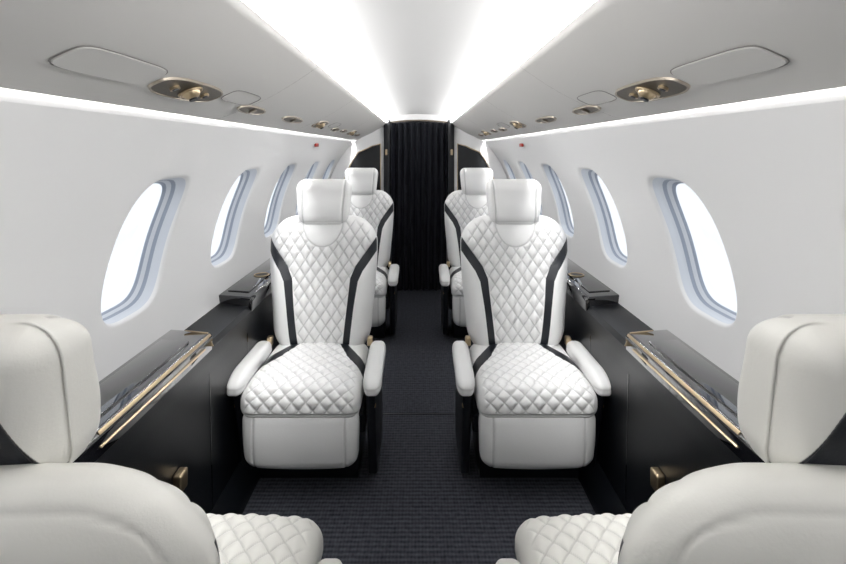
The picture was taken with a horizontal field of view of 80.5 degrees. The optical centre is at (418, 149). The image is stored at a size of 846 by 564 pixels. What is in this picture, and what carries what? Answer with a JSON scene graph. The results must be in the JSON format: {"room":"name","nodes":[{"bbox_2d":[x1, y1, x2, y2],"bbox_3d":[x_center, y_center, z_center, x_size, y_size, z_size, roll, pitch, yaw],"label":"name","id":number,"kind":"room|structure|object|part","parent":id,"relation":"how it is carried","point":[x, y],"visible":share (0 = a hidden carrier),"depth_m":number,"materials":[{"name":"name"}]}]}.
{"room":"aircraft cabin","nodes":[
{"label":"aircraft cabin","id":0,"kind":"room"},
{"bbox_2d":[0,88,354,380],"bbox_3d":[-0.755,0.295,1.925,0.320,0.870,6.450,0,0,0],"label":"wall","id":1,"kind":"structure","parent":0,"point":[72,171],"depth_m":1.29,"materials":[{"name":"white plastic"}]},
{"bbox_2d":[242,289,595,563],"bbox_3d":[0.000,1.330,1.925,1.800,0.001,6.450,0,0,0],"label":"floor","id":2,"kind":"structure","parent":0,"point":[418,507],"depth_m":1.95,"materials":[{"name":"grey carpet"}]},
{"bbox_2d":[0,314,341,563],"bbox_3d":[-0.449,0.747,0.848,0.590,1.158,0.802,0,0,0],"label":"seat","id":3,"kind":"object","parent":2,"relation":"on","point":[54,509],"visible":1,"depth_m":0.48,"materials":[{"name":"beige leather"}]},
{"bbox_3d":[-0.457,0.620,0.564,0.500,0.620,0.235,0,0,0],"label":"backrest","id":4,"kind":"part","parent":3,"relation":"part of","materials":[{"name":"white leather"}]},
{"bbox_2d":[206,513,322,563],"bbox_3d":[-0.457,0.936,0.922,0.454,0.142,0.654,0,0,0],"label":"seat cushion","id":5,"kind":"object","parent":3,"relation":"on","point":[252,538],"depth_m":1.13,"materials":[{"name":"white leather"}]},
{"bbox_2d":[73,258,278,514],"bbox_3d":[-0.752,0.966,1.595,0.215,0.727,5.770,0,0,0],"label":"ledge","id":6,"kind":"object","parent":2,"relation":"on","point":[168,414],"visible":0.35,"depth_m":1.61,"materials":[{"name":"black"}]},
{"bbox_3d":[-0.780,0.612,1.140,0.090,0.012,0.920,0,0,0],"label":"table lid","id":7,"kind":"part","parent":6,"relation":"part of","materials":[{"name":"black wood"}]},
{"bbox_3d":[-0.700,0.653,1.369,0.006,0.005,0.538,0,0,0],"label":"gold rail","id":8,"kind":"part","parent":6,"relation":"part of","materials":[{"name":"beige"}]},
{"bbox_3d":[-0.704,0.623,1.394,0.007,0.009,0.588,0,0,0],"label":"gold rail","id":9,"kind":"part","parent":6,"relation":"part of","materials":[{"name":"beige"}]},
{"bbox_3d":[-0.742,0.635,1.688,0.096,0.053,0.006,0,0,0],"label":"gold rail","id":10,"kind":"part","parent":6,"relation":"part of","materials":[{"name":"beige"}]},
{"bbox_3d":[-0.780,0.612,2.555,0.090,0.012,0.790,0,0,0],"label":"table lid","id":11,"kind":"part","parent":6,"relation":"part of","materials":[{"name":"black wood"}]},
{"bbox_2d":[254,272,268,276],"bbox_3d":[-0.765,0.606,2.430,0.074,0.006,0.074,0,0,-39],"label":"cup holder","id":12,"kind":"object","parent":6,"relation":"on","point":[256,274],"depth_m":2.43,"materials":[{"name":"gold metal"}]},
{"bbox_2d":[227,179,385,477],"bbox_3d":[-0.437,0.732,2.125,0.590,1.188,0.579,0,0,0],"label":"seat","id":13,"kind":"object","parent":2,"relation":"on","point":[303,407],"visible":1,"depth_m":2.11,"materials":[{"name":"white leather"}]},
{"bbox_2d":[240,343,368,417],"bbox_3d":[-0.445,0.936,2.083,0.454,0.142,0.494,0,0,0],"label":"seat cushion","id":14,"kind":"object","parent":13,"relation":"on","point":[293,380],"depth_m":1.91,"materials":[{"name":"white leather"}]},
{"bbox_3d":[-0.445,0.620,2.321,0.500,0.620,0.177,0,0,0],"label":"backrest","id":15,"kind":"part","parent":13,"relation":"part of","materials":[{"name":"white leather"}]},
{"bbox_2d":[345,168,398,337],"bbox_3d":[-0.437,0.732,3.635,0.590,1.188,0.579,0,0,0],"label":"seat","id":16,"kind":"object","parent":2,"relation":"on","point":[376,207],"visible":0.44,"depth_m":3.79,"materials":[{"name":"white leather"}]},
{"bbox_3d":[-0.445,0.620,3.831,0.500,0.620,0.177,0,0,0],"label":"backrest","id":17,"kind":"part","parent":16,"relation":"part of","materials":[{"name":"white leather"}]},
{"bbox_2d":[374,267,388,297],"bbox_3d":[-0.445,0.936,3.593,0.454,0.142,0.494,0,0,0],"label":"seat cushion","id":18,"kind":"object","parent":16,"relation":"on","point":[382,274],"depth_m":3.41,"materials":[{"name":"white leather"}]},
{"bbox_2d":[383,413,454,413],"bbox_3d":[0.000,1.328,2.519,1.280,0.002,0.008,0,0,0],"label":"trim","id":19,"kind":"structure","parent":2,"relation":"on","point":[383,413],"depth_m":2.52,"materials":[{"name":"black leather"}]},
{"bbox_2d":[439,168,492,337],"bbox_3d":[0.437,0.732,3.635,0.590,1.188,0.579,0,0,0],"label":"seat","id":20,"kind":"object","parent":2,"relation":"on","point":[461,207],"visible":0.4,"depth_m":3.78,"materials":[{"name":"white leather"}]},
{"bbox_2d":[449,267,463,297],"bbox_3d":[0.445,0.936,3.593,0.454,0.142,0.494,0,0,0],"label":"seat cushion","id":21,"kind":"object","parent":20,"relation":"on","point":[456,285],"depth_m":3.40,"materials":[{"name":"white leather"}]},
{"bbox_3d":[0.445,0.620,3.831,0.500,0.620,0.177,0,0,0],"label":"backrest","id":22,"kind":"part","parent":20,"relation":"part of","materials":[{"name":"white leather"}]},
{"bbox_2d":[452,179,610,477],"bbox_3d":[0.437,0.732,2.125,0.590,1.188,0.579,0,0,0],"label":"seat","id":23,"kind":"object","parent":2,"relation":"on","point":[534,407],"visible":1,"depth_m":2.11,"materials":[{"name":"white leather"}]},
{"bbox_3d":[0.445,0.620,2.321,0.500,0.620,0.177,0,0,0],"label":"backrest","id":24,"kind":"part","parent":23,"relation":"part of","materials":[{"name":"white leather"}]},
{"bbox_2d":[469,343,597,417],"bbox_3d":[0.445,0.936,2.083,0.454,0.142,0.494,0,0,0],"label":"seat cushion","id":25,"kind":"object","parent":23,"relation":"on","point":[513,380],"depth_m":1.89,"materials":[{"name":"white leather"}]},
{"bbox_2d":[559,258,764,514],"bbox_3d":[0.752,0.966,1.595,0.215,0.727,5.770,0,0,0],"label":"ledge","id":26,"kind":"object","parent":2,"relation":"on","point":[669,414],"visible":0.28,"depth_m":1.60,"materials":[{"name":"black"}]},
{"bbox_2d":[569,272,583,276],"bbox_3d":[0.765,0.606,2.430,0.074,0.006,0.074,0,0,39],"label":"cup holder","id":27,"kind":"object","parent":26,"relation":"on","point":[573,274],"depth_m":2.43,"materials":[{"name":"gold metal"}]},
{"bbox_3d":[0.780,0.612,2.555,0.090,0.012,0.790,0,0,0],"label":"table lid","id":28,"kind":"part","parent":26,"relation":"part of","materials":[{"name":"black wood"}]},
{"bbox_3d":[0.742,0.635,1.688,0.096,0.053,0.006,0,0,0],"label":"gold rail","id":29,"kind":"part","parent":26,"relation":"part of","materials":[{"name":"beige"}]},
{"bbox_3d":[0.704,0.623,1.394,0.007,0.009,0.588,0,0,0],"label":"gold rail","id":30,"kind":"part","parent":26,"relation":"part of","materials":[{"name":"beige"}]},
{"bbox_3d":[0.700,0.653,1.369,0.006,0.005,0.538,0,0,0],"label":"gold rail","id":31,"kind":"part","parent":26,"relation":"part of","materials":[{"name":"beige"}]},
{"bbox_3d":[0.780,0.612,1.140,0.090,0.012,0.920,0,0,0],"label":"table lid","id":32,"kind":"part","parent":26,"relation":"part of","materials":[{"name":"black wood"}]},
{"bbox_2d":[496,314,845,563],"bbox_3d":[0.449,0.747,0.848,0.590,1.158,0.802,0,0,0],"label":"seat","id":33,"kind":"object","parent":2,"relation":"on","point":[790,507],"visible":1,"depth_m":0.48,"materials":[{"name":"beige leather"}]},
{"bbox_2d":[515,513,631,563],"bbox_3d":[0.457,0.936,0.922,0.454,0.142,0.654,0,0,0],"label":"seat cushion","id":34,"kind":"object","parent":33,"relation":"on","point":[585,538],"depth_m":1.13,"materials":[{"name":"beige leather"}]},
{"bbox_3d":[0.457,0.620,0.564,0.500,0.620,0.235,0,0,0],"label":"backrest","id":35,"kind":"part","parent":33,"relation":"part of","materials":[{"name":"beige leather"}]},
{"bbox_2d":[331,126,506,190],"bbox_3d":[0.000,0.557,4.520,1.682,1.545,0.040,0,0,0],"label":"wall","id":36,"kind":"structure","parent":0,"point":[376,137],"depth_m":4.50,"materials":[{"name":"white plastic"}]},
{"bbox_2d":[344,144,380,189],"bbox_3d":[-0.530,0.627,4.482,0.377,1.372,0.010,0,0,0],"label":"trim","id":37,"kind":"structure","parent":36,"relation":"attached to","point":[376,144],"depth_m":4.48,"materials":[{"name":"beige"}]},
{"bbox_2d":[350,144,379,189],"bbox_3d":[-0.529,0.627,4.492,0.368,1.365,0.015,0,0,0],"label":"panel","id":38,"kind":"object","parent":36,"relation":"attached to","point":[368,158],"visible":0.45,"depth_m":4.49,"materials":[{"name":"black"}]},
{"bbox_2d":[384,120,391,269],"bbox_3d":[-0.288,0.533,4.705,0.053,1.594,0.490,0,0,0],"label":"door frame","id":39,"kind":"structure","parent":36,"relation":"attached to","point":[388,126],"depth_m":4.46,"materials":[{"name":"black"}]},
{"bbox_2d":[391,120,446,122],"bbox_3d":[0.000,-0.265,4.615,0.524,0.030,0.030,0,0,0],"label":"trim","id":40,"kind":"structure","parent":36,"relation":"attached to","point":[401,120],"depth_m":4.60,"materials":[{"name":"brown metal"}]},
{"bbox_2d":[391,114,446,120],"bbox_3d":[0.000,-0.301,4.615,0.524,0.078,0.030,0,0,0],"label":"trim","id":41,"kind":"structure","parent":36,"relation":"attached to","point":[406,116],"depth_m":4.60,"materials":[{"name":"grey plastic"}]},
{"bbox_2d":[446,120,453,269],"bbox_3d":[0.288,0.533,4.705,0.053,1.594,0.490,0,0,0],"label":"door frame","id":42,"kind":"structure","parent":36,"relation":"attached to","point":[449,126],"depth_m":4.46,"materials":[{"name":"black"}]},
{"bbox_2d":[458,144,487,189],"bbox_3d":[0.529,0.627,4.492,0.368,1.365,0.015,0,0,0],"label":"panel","id":43,"kind":"object","parent":36,"relation":"attached to","point":[467,158],"visible":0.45,"depth_m":4.49,"materials":[{"name":"black"}]},
{"bbox_2d":[457,144,493,189],"bbox_3d":[0.530,0.627,4.482,0.377,1.372,0.010,0,0,0],"label":"trim","id":44,"kind":"structure","parent":36,"relation":"attached to","point":[457,144],"depth_m":4.48,"materials":[{"name":"beige"}]},
{"bbox_2d":[390,120,447,122],"bbox_3d":[0.000,0.490,5.150,1.900,1.720,0.001,0,0,0],"label":"trim","id":45,"kind":"structure","parent":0,"point":[390,120],"depth_m":5.15,"materials":[{"name":"black"}]},
{"bbox_2d":[0,0,845,140],"bbox_3d":[0.000,-0.208,1.925,1.171,0.243,6.450,0,0,0],"label":"ceiling","id":46,"kind":"structure","parent":0,"point":[401,57],"depth_m":1.06,"materials":[{"name":"grey plastic"}]},
{"bbox_2d":[48,45,167,84],"bbox_3d":[-0.475,-0.131,0.785,0.064,0.033,0.240,0,0,0],"label":"hatch","id":47,"kind":"object","parent":46,"relation":"attached to","point":[95,61],"visible":1,"depth_m":0.76,"materials":[{"name":"grey plastic"}]},
{"bbox_2d":[147,77,222,101],"bbox_3d":[-0.484,-0.123,1.055,0.070,0.043,0.280,0,0,1],"label":"light","id":48,"kind":"object","parent":46,"relation":"attached to","point":[185,89],"visible":0.99,"depth_m":1.03,"materials":[{"name":"gold metal"}]},
{"bbox_2d":[169,85,180,91],"bbox_3d":[-0.482,-0.122,0.987,0.020,0.006,0.020,-24,0,0],"label":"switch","id":49,"kind":"object","parent":48,"relation":"attached to","point":[172,88],"depth_m":0.98,"materials":[{"name":"gold metal"}]},
{"bbox_2d":[200,93,208,98],"bbox_3d":[-0.482,-0.122,1.123,0.020,0.006,0.020,-24,0,0],"label":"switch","id":50,"kind":"object","parent":48,"relation":"attached to","point":[202,95],"depth_m":1.12,"materials":[{"name":"gold metal"}]},
{"bbox_2d":[221,90,260,104],"bbox_3d":[-0.463,-0.135,1.310,0.053,0.025,0.202,0,0,-1],"label":"hatch","id":51,"kind":"object","parent":46,"relation":"attached to","point":[238,90],"visible":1,"depth_m":1.29,"materials":[{"name":"grey plastic"}]},
{"bbox_2d":[237,105,265,114],"bbox_3d":[-0.498,-0.120,1.490,0.041,0.023,0.220,0,0,0],"label":"ceiling vent","id":52,"kind":"object","parent":46,"relation":"in","point":[247,109],"visible":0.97,"depth_m":1.48,"materials":[{"name":"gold metal"}]},
{"bbox_2d":[281,116,302,122],"bbox_3d":[-0.498,-0.120,1.970,0.041,0.023,0.280,0,0,0],"label":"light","id":53,"kind":"object","parent":46,"relation":"in","point":[290,119],"visible":0.95,"depth_m":1.95,"materials":[{"name":"gold metal"}]},
{"bbox_2d":[242,0,386,122],"bbox_3d":[-0.295,-0.257,1.925,0.009,0.023,6.450,0,0,0],"label":"ceiling light strip","id":54,"kind":"object","parent":46,"relation":"attached to","point":[250,3],"depth_m":1.19,"materials":[{"name":"white plastic"}]},
{"bbox_2d":[312,121,328,128],"bbox_3d":[-0.484,-0.123,2.450,0.069,0.043,0.200,0,0,1],"label":"light","id":55,"kind":"object","parent":46,"relation":"attached to","point":[321,124],"visible":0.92,"depth_m":2.43,"materials":[{"name":"gold metal"}]},
{"bbox_2d":[347,130,356,135],"bbox_3d":[-0.484,-0.123,3.600,0.069,0.043,0.200,0,0,1],"label":"light","id":56,"kind":"object","parent":46,"relation":"attached to","point":[352,133],"visible":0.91,"depth_m":3.58,"materials":[{"name":"gold metal"}]},
{"bbox_2d":[392,123,445,290],"bbox_3d":[0.000,0.530,4.723,0.516,1.575,0.070,0,0,0],"label":"curtain","id":57,"kind":"object","parent":46,"relation":"hanging from","point":[418,149],"visible":0.97,"depth_m":4.72,"materials":[{"name":"black fabric"}]},
{"bbox_2d":[481,130,490,135],"bbox_3d":[0.484,-0.123,3.600,0.069,0.043,0.200,0,0,-1],"label":"light","id":58,"kind":"object","parent":46,"relation":"attached to","point":[485,133],"visible":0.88,"depth_m":3.58,"materials":[{"name":"gold metal"}]},
{"bbox_2d":[509,121,525,128],"bbox_3d":[0.484,-0.123,2.450,0.069,0.043,0.200,0,0,-1],"label":"light","id":59,"kind":"object","parent":46,"relation":"attached to","point":[516,124],"visible":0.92,"depth_m":2.43,"materials":[{"name":"gold metal"}]},
{"bbox_2d":[451,0,595,122],"bbox_3d":[0.295,-0.257,1.925,0.009,0.023,6.450,0,0,0],"label":"ceiling light strip","id":60,"kind":"object","parent":46,"relation":"attached to","point":[587,3],"depth_m":1.19,"materials":[{"name":"white plastic"}]},
{"bbox_2d":[535,116,556,122],"bbox_3d":[0.498,-0.120,1.970,0.041,0.023,0.280,0,0,0],"label":"ceiling vent","id":61,"kind":"object","parent":46,"relation":"in","point":[546,119],"visible":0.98,"depth_m":1.95,"materials":[{"name":"gold metal"}]},
{"bbox_2d":[572,105,600,114],"bbox_3d":[0.498,-0.120,1.490,0.041,0.023,0.220,0,0,0],"label":"ceiling vent","id":62,"kind":"object","parent":46,"relation":"in","point":[588,109],"visible":0.99,"depth_m":1.48,"materials":[{"name":"gold metal"}]},
{"bbox_2d":[577,90,616,104],"bbox_3d":[0.463,-0.135,1.310,0.054,0.025,0.202,0,0,1],"label":"hatch","id":63,"kind":"object","parent":46,"relation":"attached to","point":[598,90],"visible":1,"depth_m":1.29,"materials":[{"name":"grey plastic"}]},
{"bbox_2d":[615,77,690,101],"bbox_3d":[0.484,-0.123,1.055,0.070,0.043,0.280,0,0,-1],"label":"light","id":64,"kind":"object","parent":46,"relation":"attached to","point":[652,89],"visible":1,"depth_m":1.03,"materials":[{"name":"gold metal"}]},
{"bbox_2d":[629,93,637,98],"bbox_3d":[0.482,-0.122,1.123,0.021,0.014,0.020,0,0,0],"label":"switch","id":65,"kind":"object","parent":64,"relation":"attached to","point":[633,95],"depth_m":1.12,"materials":[{"name":"gold metal"}]},
{"bbox_2d":[657,85,668,91],"bbox_3d":[0.482,-0.122,0.987,0.021,0.014,0.020,0,0,0],"label":"switch","id":66,"kind":"object","parent":64,"relation":"attached to","point":[665,88],"depth_m":0.98,"materials":[{"name":"gold metal"}]},
{"bbox_2d":[670,45,789,84],"bbox_3d":[0.475,-0.131,0.785,0.065,0.033,0.240,0,0,-1],"label":"hatch","id":67,"kind":"object","parent":46,"relation":"attached to","point":[742,61],"visible":1,"depth_m":0.76,"materials":[{"name":"grey plastic"}]},
{"bbox_2d":[483,87,845,380],"bbox_3d":[0.755,0.295,1.925,0.320,0.870,6.450,0,0,0],"label":"wall","id":68,"kind":"structure","parent":0,"point":[769,174],"depth_m":1.28,"materials":[{"name":"white plastic"}]}
]}

